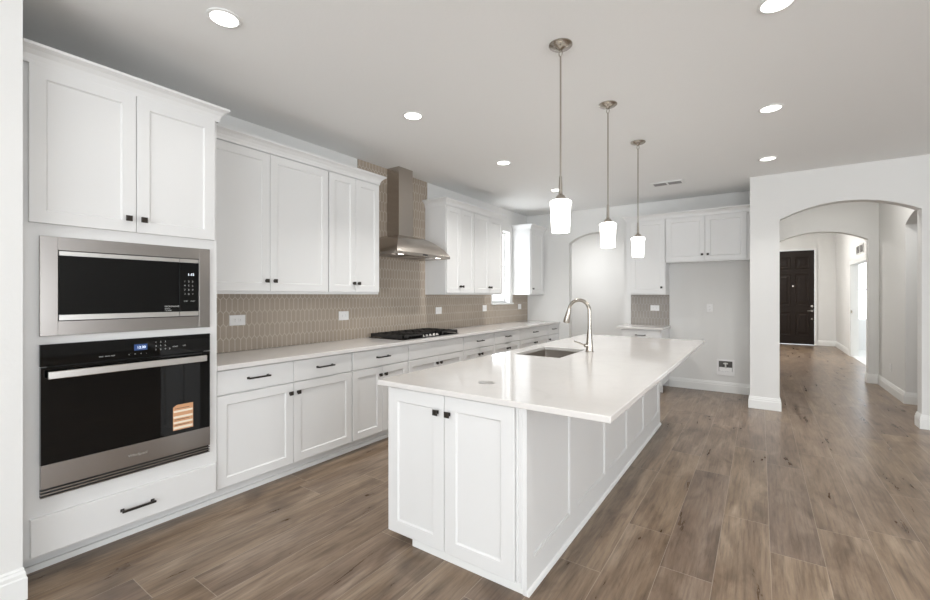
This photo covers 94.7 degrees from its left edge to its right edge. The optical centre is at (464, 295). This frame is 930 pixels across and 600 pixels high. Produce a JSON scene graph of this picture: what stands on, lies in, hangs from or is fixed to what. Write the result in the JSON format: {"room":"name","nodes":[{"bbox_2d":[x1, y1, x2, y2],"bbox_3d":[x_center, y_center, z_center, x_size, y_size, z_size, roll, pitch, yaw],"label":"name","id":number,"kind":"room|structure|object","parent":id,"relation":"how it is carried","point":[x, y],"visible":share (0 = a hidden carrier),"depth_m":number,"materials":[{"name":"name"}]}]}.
{"room":"kitchen","nodes":[
{"label":"kitchen","id":0,"kind":"room"},
{"bbox_2d":[0,0,22,574],"bbox_3d":[-3.771,-0.037,0.150,0.780,2.875,4.968,0,0,35],"label":"wall","id":1,"kind":"structure","parent":0,"point":[11,11],"depth_m":1.94,"materials":[{"name":"white paint"}]},
{"bbox_2d":[0,567,27,599],"bbox_3d":[-3.457,1.326,0.003,0.133,0.148,4.881,0,0,35],"label":"baseboard","id":2,"kind":"structure","parent":1,"relation":"attached to","point":[13,584],"depth_m":1.94,"materials":[{"name":"white paint"}]},
{"bbox_2d":[218,114,526,351],"bbox_3d":[-1.364,-0.037,4.462,0.150,2.875,15.000,0,0,35],"label":"wall","id":3,"kind":"structure","parent":0,"point":[433,191],"depth_m":5.60,"materials":[{"name":"white paint"}]},
{"bbox_2d":[229,315,244,325],"bbox_3d":[-1.886,0.205,3.549,0.008,0.086,0.132,0,0,35],"label":"power outlet","id":4,"kind":"object","parent":3,"relation":"attached to","point":[234,320],"visible":1,"depth_m":3.54,"materials":[{"name":"white plastic"}]},
{"bbox_2d":[217,139,327,293],"bbox_3d":[-1.685,-0.604,3.520,0.386,1.183,1.104,0,0,35],"label":"upper cabinet","id":5,"kind":"object","parent":3,"relation":"attached to","point":[272,210],"visible":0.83,"depth_m":3.41,"materials":[{"name":"white paint"}]},
{"bbox_2d":[339,311,348,319],"bbox_3d":[-1.261,0.210,4.456,0.008,0.092,0.126,0,0,35],"label":"power outlet","id":6,"kind":"object","parent":3,"relation":"attached to","point":[343,315],"visible":1,"depth_m":4.46,"materials":[{"name":"white plastic"}]},
{"bbox_2d":[327,170,378,293],"bbox_3d":[-1.192,-0.604,4.235,0.386,1.183,0.630,0,0,35],"label":"upper cabinet","id":7,"kind":"object","parent":3,"relation":"attached to","point":[353,204],"visible":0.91,"depth_m":4.12,"materials":[{"name":"white paint"}]},
{"bbox_2d":[217,123,386,185],"bbox_3d":[-1.465,-1.179,3.824,0.400,0.088,1.730,0,0,35],"label":"crown molding","id":8,"kind":"structure","parent":7,"relation":"attached to","point":[225,133],"depth_m":3.56,"materials":[{"name":"white paint"}]},
{"bbox_2d":[217,159,527,352],"bbox_3d":[-0.495,-0.506,5.581,0.008,1.936,5.849,0,0,35],"label":"backsplash","id":9,"kind":"structure","parent":3,"relation":"attached to","point":[401,302],"depth_m":4.78,"materials":[{"name":"beige tile"}]},
{"bbox_2d":[379,166,449,260],"bbox_3d":[-0.639,-0.956,4.938,0.481,1.035,0.925,0,0,35],"label":"range hood","id":10,"kind":"object","parent":3,"relation":"attached to","point":[399,242],"visible":0.92,"depth_m":4.92,"materials":[{"name":"silver metal"}]},
{"bbox_2d":[436,307,441,313],"bbox_3d":[-0.353,0.203,5.773,0.008,0.092,0.126,0,0,35],"label":"power outlet","id":11,"kind":"object","parent":3,"relation":"attached to","point":[438,309],"visible":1,"depth_m":5.77,"materials":[{"name":"white plastic"}]},
{"bbox_2d":[425,205,473,294],"bbox_3d":[-0.183,-0.604,5.699,0.386,1.183,0.632,0,0,35],"label":"upper cabinet","id":12,"kind":"object","parent":3,"relation":"attached to","point":[450,228],"visible":0.94,"depth_m":5.50,"materials":[{"name":"white paint"}]},
{"bbox_2d":[473,213,502,294],"bbox_3d":[0.219,-0.604,6.283,0.386,1.183,0.784,0,0,35],"label":"upper cabinet","id":13,"kind":"object","parent":3,"relation":"attached to","point":[488,232],"visible":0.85,"depth_m":6.17,"materials":[{"name":"white paint"}]},
{"bbox_2d":[422,196,506,220],"bbox_3d":[0.047,-1.179,6.017,0.400,0.088,1.530,0,0,35],"label":"crown molding","id":14,"kind":"structure","parent":13,"relation":"attached to","point":[446,200],"depth_m":5.60,"materials":[{"name":"white paint"}]},
{"bbox_2d":[491,232,513,304],"bbox_3d":[0.575,-0.475,7.249,0.180,1.250,0.730,0,0,35],"label":"window trim","id":15,"kind":"structure","parent":3,"relation":"in","point":[502,301],"depth_m":7.47,"materials":[{"name":"white paint"}]},
{"bbox_2d":[512,229,543,294],"bbox_3d":[1.156,-0.604,7.642,0.386,1.183,0.575,0,0,35],"label":"upper cabinet","id":16,"kind":"object","parent":3,"relation":"attached to","point":[528,244],"visible":0.94,"depth_m":7.45,"materials":[{"name":"white paint"}]},
{"bbox_2d":[511,223,546,232],"bbox_3d":[1.147,-1.179,7.614,0.400,0.088,0.632,0,0,35],"label":"crown molding","id":17,"kind":"structure","parent":16,"relation":"attached to","point":[532,226],"depth_m":7.42,"materials":[{"name":"white paint"}]},
{"bbox_2d":[23,0,929,215],"bbox_3d":[2.379,-1.525,0.042,11.330,0.100,11.970,0,0,35],"label":"ceiling","id":18,"kind":"structure","parent":0,"point":[688,79],"depth_m":2.91,"materials":[{"name":"white paint"}]},
{"bbox_2d":[206,7,241,28],"bbox_3d":[-1.280,-1.471,2.275,0.170,0.007,0.170,0,0,35],"label":"recessed light","id":19,"kind":"object","parent":18,"relation":"in","point":[225,18],"visible":1,"depth_m":2.27,"materials":[{"name":"white paint"}]},
{"bbox_2d":[402,111,422,119],"bbox_3d":[-0.427,-1.471,3.508,0.170,0.007,0.170,0,0,35],"label":"recessed light","id":20,"kind":"object","parent":18,"relation":"in","point":[410,115],"visible":1,"depth_m":3.50,"materials":[{"name":"white plastic"}]},
{"bbox_2d":[496,160,510,164],"bbox_3d":[0.427,-1.471,4.747,0.170,0.007,0.170,0,0,35],"label":"recessed light","id":21,"kind":"object","parent":18,"relation":"in","point":[501,162],"visible":1,"depth_m":4.73,"materials":[{"name":"white plastic"}]},
{"bbox_2d":[549,38,571,233],"bbox_3d":[0.562,-0.923,2.518,0.136,1.102,0.136,0,0,35],"label":"pendant light","id":22,"kind":"object","parent":18,"relation":"hanging from","point":[560,207],"visible":1,"depth_m":2.48,"materials":[{"name":"white glass"}]},
{"bbox_2d":[599,100,616,247],"bbox_3d":[1.103,-0.923,3.302,0.136,1.102,0.136,0,0,35],"label":"pendant light","id":23,"kind":"object","parent":18,"relation":"hanging from","point":[607,228],"visible":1,"depth_m":3.27,"materials":[{"name":"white glass"}]},
{"bbox_2d":[630,140,645,256],"bbox_3d":[1.663,-0.923,4.115,0.136,1.102,0.136,0,0,35],"label":"pendant light","id":24,"kind":"object","parent":18,"relation":"hanging from","point":[637,242],"visible":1,"depth_m":4.09,"materials":[{"name":"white glass"}]},
{"bbox_2d":[650,179,684,186],"bbox_3d":[2.655,-1.470,5.615,0.380,0.010,0.190,0,0,35],"label":"ceiling vent","id":25,"kind":"object","parent":18,"relation":"in","point":[681,181],"visible":1,"depth_m":5.60,"materials":[{"name":"white metal"}]},
{"bbox_2d":[758,156,777,160],"bbox_3d":[3.258,-1.471,4.604,0.170,0.007,0.170,0,0,35],"label":"recessed light","id":26,"kind":"object","parent":18,"relation":"in","point":[768,158],"visible":1,"depth_m":4.59,"materials":[{"name":"white plastic"}]},
{"bbox_2d":[758,103,783,112],"bbox_3d":[2.407,-1.471,3.369,0.170,0.007,0.170,0,0,35],"label":"recessed light","id":27,"kind":"object","parent":18,"relation":"in","point":[770,108],"visible":1,"depth_m":3.37,"materials":[{"name":"white plastic"}]},
{"bbox_2d":[756,0,796,14],"bbox_3d":[1.571,-1.471,2.156,0.170,0.007,0.170,0,0,35],"label":"recessed light","id":28,"kind":"object","parent":18,"relation":"in","point":[765,7],"visible":1,"depth_m":2.17,"materials":[{"name":"white plastic"}]},
{"bbox_2d":[26,343,929,599],"bbox_3d":[4.640,1.422,4.089,13.000,0.056,22.000,0,0,35],"label":"floor","id":29,"kind":"structure","parent":0,"point":[824,496],"depth_m":2.57,"materials":[{"name":"brown wood"}]},
{"bbox_2d":[23,38,229,574],"bbox_3d":[-2.111,0.088,2.623,0.702,2.623,0.968,0,0,35],"label":"tall cabinet","id":30,"kind":"object","parent":29,"relation":"on","point":[109,154],"visible":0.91,"depth_m":2.33,"materials":[{"name":"white paint"}]},
{"bbox_2d":[39,333,209,499],"bbox_3d":[-2.069,0.625,2.571,0.592,0.761,0.791,0,0,35],"label":"oven","id":31,"kind":"object","parent":30,"relation":"in","point":[109,409],"visible":1,"depth_m":2.36,"materials":[{"name":"black glass"}]},
{"bbox_2d":[39,235,209,336],"bbox_3d":[-2.042,-0.047,2.553,0.419,0.500,0.792,0,0,35],"label":"microwave oven","id":32,"kind":"object","parent":30,"relation":"in","point":[87,286],"visible":1,"depth_m":2.37,"materials":[{"name":"silver metal"}]},
{"bbox_2d":[209,353,351,504],"bbox_3d":[-1.560,0.949,3.459,0.662,0.903,1.144,0,0,35],"label":"base cabinet","id":33,"kind":"object","parent":29,"relation":"on","point":[275,421],"visible":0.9,"depth_m":3.20,"materials":[{"name":"white paint"}]},
{"bbox_2d":[217,320,559,370],"bbox_3d":[-0.229,0.479,5.397,0.653,0.032,5.848,0,0,35],"label":"countertop","id":34,"kind":"structure","parent":33,"relation":"on","point":[246,358],"depth_m":3.81,"materials":[{"name":"white stone"}]},
{"bbox_2d":[369,328,457,339],"bbox_3d":[-0.566,0.437,4.950,0.510,0.052,0.980,0,0,35],"label":"gas cooktop","id":35,"kind":"object","parent":34,"relation":"in","point":[410,334],"visible":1,"depth_m":4.76,"materials":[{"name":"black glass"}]},
{"bbox_2d":[345,345,407,452],"bbox_3d":[-1.028,0.949,4.231,0.662,0.903,0.729,0,0,35],"label":"base cabinet","id":36,"kind":"object","parent":29,"relation":"on","point":[369,399],"visible":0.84,"depth_m":3.97,"materials":[{"name":"white paint"}]},
{"bbox_2d":[408,337,462,372],"bbox_3d":[-0.543,0.949,4.938,0.656,0.903,0.984,0,0,35],"label":"base cabinet","id":37,"kind":"object","parent":29,"relation":"on","point":[424,355],"visible":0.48,"depth_m":4.71,"materials":[{"name":"white paint"}]},
{"bbox_2d":[463,333,493,360],"bbox_3d":[-0.056,0.949,5.641,0.662,0.903,0.725,0,0,35],"label":"base cabinet","id":38,"kind":"object","parent":29,"relation":"on","point":[475,346],"visible":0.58,"depth_m":5.43,"materials":[{"name":"white paint"}]},
{"bbox_2d":[494,329,519,353],"bbox_3d":[0.363,0.949,6.249,0.662,0.903,0.750,0,0,35],"label":"base cabinet","id":39,"kind":"object","parent":29,"relation":"on","point":[504,341],"visible":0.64,"depth_m":6.05,"materials":[{"name":"white paint"}]},
{"bbox_2d":[388,382,660,597],"bbox_3d":[0.836,0.961,3.543,0.884,0.878,3.280,0,0,35],"label":"kitchen island","id":40,"kind":"object","parent":29,"relation":"on","point":[499,494],"visible":0.69,"depth_m":2.24,"materials":[{"name":"white paint"}]},
{"bbox_2d":[378,334,704,422],"bbox_3d":[1.054,0.506,3.586,1.338,0.030,3.571,0,0,35],"label":"island countertop","id":41,"kind":"structure","parent":40,"relation":"on","point":[600,385],"depth_m":2.59,"materials":[{"name":"white stone"}]},
{"bbox_2d":[478,381,494,383],"bbox_3d":[0.120,0.490,2.413,0.094,0.002,0.094,0,0,35],"label":"outlet","id":42,"kind":"object","parent":41,"relation":"attached to","point":[479,382],"visible":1,"depth_m":2.41,"materials":[{"name":"grey plastic"}]},
{"bbox_2d":[525,350,576,357],"bbox_3d":[0.757,0.629,3.746,0.449,0.214,0.687,0,0,35],"label":"undermount sink","id":43,"kind":"object","parent":41,"relation":"in","point":[544,353],"visible":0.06,"depth_m":4.05,"materials":[{"name":"silver metal"}]},
{"bbox_2d":[563,298,593,351],"bbox_3d":[0.995,0.258,3.787,0.274,0.465,0.105,0,0,35],"label":"kitchen faucet","id":44,"kind":"object","parent":41,"relation":"on","point":[589,342],"visible":1,"depth_m":3.73,"materials":[{"name":"silver metal"}]},
{"bbox_2d":[520,325,547,347],"bbox_3d":[0.870,0.949,6.983,0.662,0.903,1.032,0,0,35],"label":"base cabinet","id":45,"kind":"object","parent":29,"relation":"on","point":[531,336],"visible":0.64,"depth_m":6.77,"materials":[{"name":"white paint"}]},
{"bbox_2d":[548,324,558,341],"bbox_3d":[1.298,0.949,7.606,0.662,0.903,0.477,0,0,35],"label":"base cabinet","id":46,"kind":"object","parent":29,"relation":"on","point":[553,330],"visible":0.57,"depth_m":7.43,"materials":[{"name":"white paint"}]},
{"bbox_2d":[621,328,668,392],"bbox_3d":[2.734,0.949,6.498,0.562,0.903,0.672,0,0,35],"label":"base cabinet","id":47,"kind":"object","parent":29,"relation":"on","point":[624,332],"visible":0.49,"depth_m":6.25,"materials":[{"name":"white paint"}]},
{"bbox_2d":[616,324,670,329],"bbox_3d":[2.722,0.479,6.512,0.641,0.032,0.663,0,0,35],"label":"countertop","id":48,"kind":"structure","parent":47,"relation":"on","point":[626,326],"depth_m":6.39,"materials":[{"name":"white stone"}]},
{"bbox_2d":[748,388,780,411],"bbox_3d":[3.906,1.326,5.586,0.334,0.148,0.808,0,0,35],"label":"baseboard","id":49,"kind":"object","parent":29,"relation":"on","point":[765,403],"visible":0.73,"depth_m":5.25,"materials":[{"name":"white paint"}]},
{"bbox_2d":[572,233,623,336],"bbox_3d":[2.832,-0.037,8.214,2.500,2.875,2.000,0,0,35],"label":"wall","id":50,"kind":"structure","parent":0,"point":[597,272],"depth_m":9.25,"materials":[{"name":"white paint"}]},
{"bbox_2d":[527,191,749,385],"bbox_3d":[2.684,-0.037,7.022,3.610,2.875,0.130,0,0,35],"label":"wall","id":51,"kind":"structure","parent":0,"point":[725,331],"depth_m":6.46,"materials":[{"name":"white paint"}]},
{"bbox_2d":[627,219,668,294],"bbox_3d":[2.824,-0.604,6.622,0.559,1.183,0.366,0,0,35],"label":"upper cabinet","id":52,"kind":"object","parent":51,"relation":"attached to","point":[648,274],"visible":0.89,"depth_m":6.48,"materials":[{"name":"white paint"}]},
{"bbox_2d":[631,295,668,324],"bbox_3d":[2.923,0.226,6.773,0.570,0.473,0.008,0,0,35],"label":"backsplash","id":53,"kind":"structure","parent":51,"relation":"attached to","point":[641,313],"depth_m":6.77,"materials":[{"name":"beige tile"}]},
{"bbox_2d":[650,305,658,310],"bbox_3d":[2.982,0.196,6.722,0.128,0.086,0.008,0,0,35],"label":"power outlet","id":54,"kind":"object","parent":51,"relation":"attached to","point":[652,307],"visible":1,"depth_m":6.72,"materials":[{"name":"white plastic"}]},
{"bbox_2d":[666,211,749,263],"bbox_3d":[3.487,-0.840,6.165,1.046,0.710,0.366,0,0,35],"label":"upper cabinet","id":55,"kind":"object","parent":51,"relation":"attached to","point":[725,237],"visible":0.91,"depth_m":6.03,"materials":[{"name":"white paint"}]},
{"bbox_2d":[622,204,749,222],"bbox_3d":[3.226,-1.179,6.333,1.664,0.088,0.379,0,0,35],"label":"crown molding","id":56,"kind":"structure","parent":55,"relation":"attached to","point":[745,207],"depth_m":6.14,"materials":[{"name":"white paint"}]},
{"bbox_2d":[669,377,749,394],"bbox_3d":[3.585,1.326,6.311,1.051,0.148,0.018,0,0,35],"label":"baseboard","id":57,"kind":"structure","parent":51,"relation":"attached to","point":[728,387],"depth_m":6.29,"materials":[{"name":"white paint"}]},
{"bbox_2d":[707,304,712,311],"bbox_3d":[3.604,0.185,6.304,0.076,0.120,0.008,0,0,35],"label":"power outlet","id":58,"kind":"object","parent":51,"relation":"attached to","point":[709,306],"visible":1,"depth_m":6.30,"materials":[{"name":"white plastic"}]},
{"bbox_2d":[717,359,734,375],"bbox_3d":[3.767,1.040,6.188,0.220,0.230,0.026,0,0,35],"label":"water supply box","id":59,"kind":"object","parent":51,"relation":"attached to","point":[726,367],"visible":1,"depth_m":6.18,"materials":[{"name":"white plastic"}]},
{"bbox_2d":[780,233,835,340],"bbox_3d":[9.210,-0.350,12.569,2.800,3.500,0.150,0,0,35],"label":"wall","id":60,"kind":"structure","parent":0,"point":[825,243],"depth_m":11.92,"materials":[{"name":"white paint"}]},
{"bbox_2d":[780,250,813,344],"bbox_3d":[9.428,0.054,12.305,0.960,2.668,0.096,0,0,35],"label":"door","id":61,"kind":"structure","parent":60,"relation":"in","point":[796,267],"depth_m":12.26,"materials":[{"name":"black paint"}]},
{"bbox_2d":[780,248,816,344],"bbox_3d":[9.427,0.035,12.303,1.060,2.730,0.040,0,0,35],"label":"trim","id":62,"kind":"structure","parent":60,"relation":"attached to","point":[814,249],"depth_m":12.00,"materials":[{"name":"white paint"}]},
{"bbox_2d":[780,202,878,374],"bbox_3d":[6.947,-0.350,6.598,6.050,3.500,0.150,0,0,35],"label":"wall","id":63,"kind":"structure","parent":0,"point":[857,219],"depth_m":6.91,"materials":[{"name":"white paint"}]},
{"bbox_2d":[750,154,929,414],"bbox_3d":[6.737,-0.037,3.257,7.603,2.875,0.150,0,0,35],"label":"wall","id":64,"kind":"structure","parent":0,"point":[904,182],"depth_m":5.05,"materials":[{"name":"white paint"}]},
{"bbox_2d":[915,411,929,429],"bbox_3d":[7.307,1.326,2.864,6.018,0.148,0.186,0,0,35],"label":"baseboard","id":65,"kind":"structure","parent":64,"relation":"attached to","point":[921,421],"depth_m":4.49,"materials":[{"name":"white paint"}]},
{"bbox_2d":[836,233,865,348],"bbox_3d":[8.549,-0.350,9.258,0.130,3.500,6.050,0,0,35],"label":"wall","id":66,"kind":"structure","parent":0,"point":[846,245],"depth_m":10.71,"materials":[{"name":"white paint"}]},
{"bbox_2d":[817,340,848,354],"bbox_3d":[9.396,1.326,10.958,0.405,0.148,2.290,0,0,35],"label":"baseboard","id":67,"kind":"structure","parent":66,"relation":"attached to","point":[841,347],"depth_m":11.80,"materials":[{"name":"white paint"}]},
{"bbox_2d":[849,255,865,356],"bbox_3d":[8.380,0.305,9.029,0.148,2.190,2.060,0,0,35],"label":"trim","id":68,"kind":"structure","parent":66,"relation":"attached to","point":[853,269],"depth_m":9.79,"materials":[{"name":"white paint"}]},
{"bbox_2d":[856,243,863,254],"bbox_3d":[8.232,-0.965,8.924,0.012,0.190,0.800,0,0,35],"label":"air vent","id":69,"kind":"object","parent":66,"relation":"in","point":[860,248],"visible":1,"depth_m":8.88,"materials":[{"name":"white paint"}]},
{"bbox_2d":[859,321,865,349],"bbox_3d":[10.205,-0.350,8.330,3.650,3.500,4.500,0,0,35],"label":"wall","id":70,"kind":"structure","parent":0,"point":[862,324],"depth_m":10.96,"materials":[{"name":"white paint"}]},
{"bbox_2d":[879,203,916,392],"bbox_3d":[5.844,-0.350,5.615,0.150,3.500,2.720,0,0,35],"label":"wall","id":71,"kind":"structure","parent":0,"point":[897,224],"depth_m":5.86,"materials":[{"name":"white paint"}]},
{"bbox_2d":[865,373,916,404],"bbox_3d":[6.176,1.326,6.207,0.311,0.148,1.668,0,0,35],"label":"baseboard","id":72,"kind":"structure","parent":71,"relation":"attached to","point":[904,397],"depth_m":6.01,"materials":[{"name":"white paint"}]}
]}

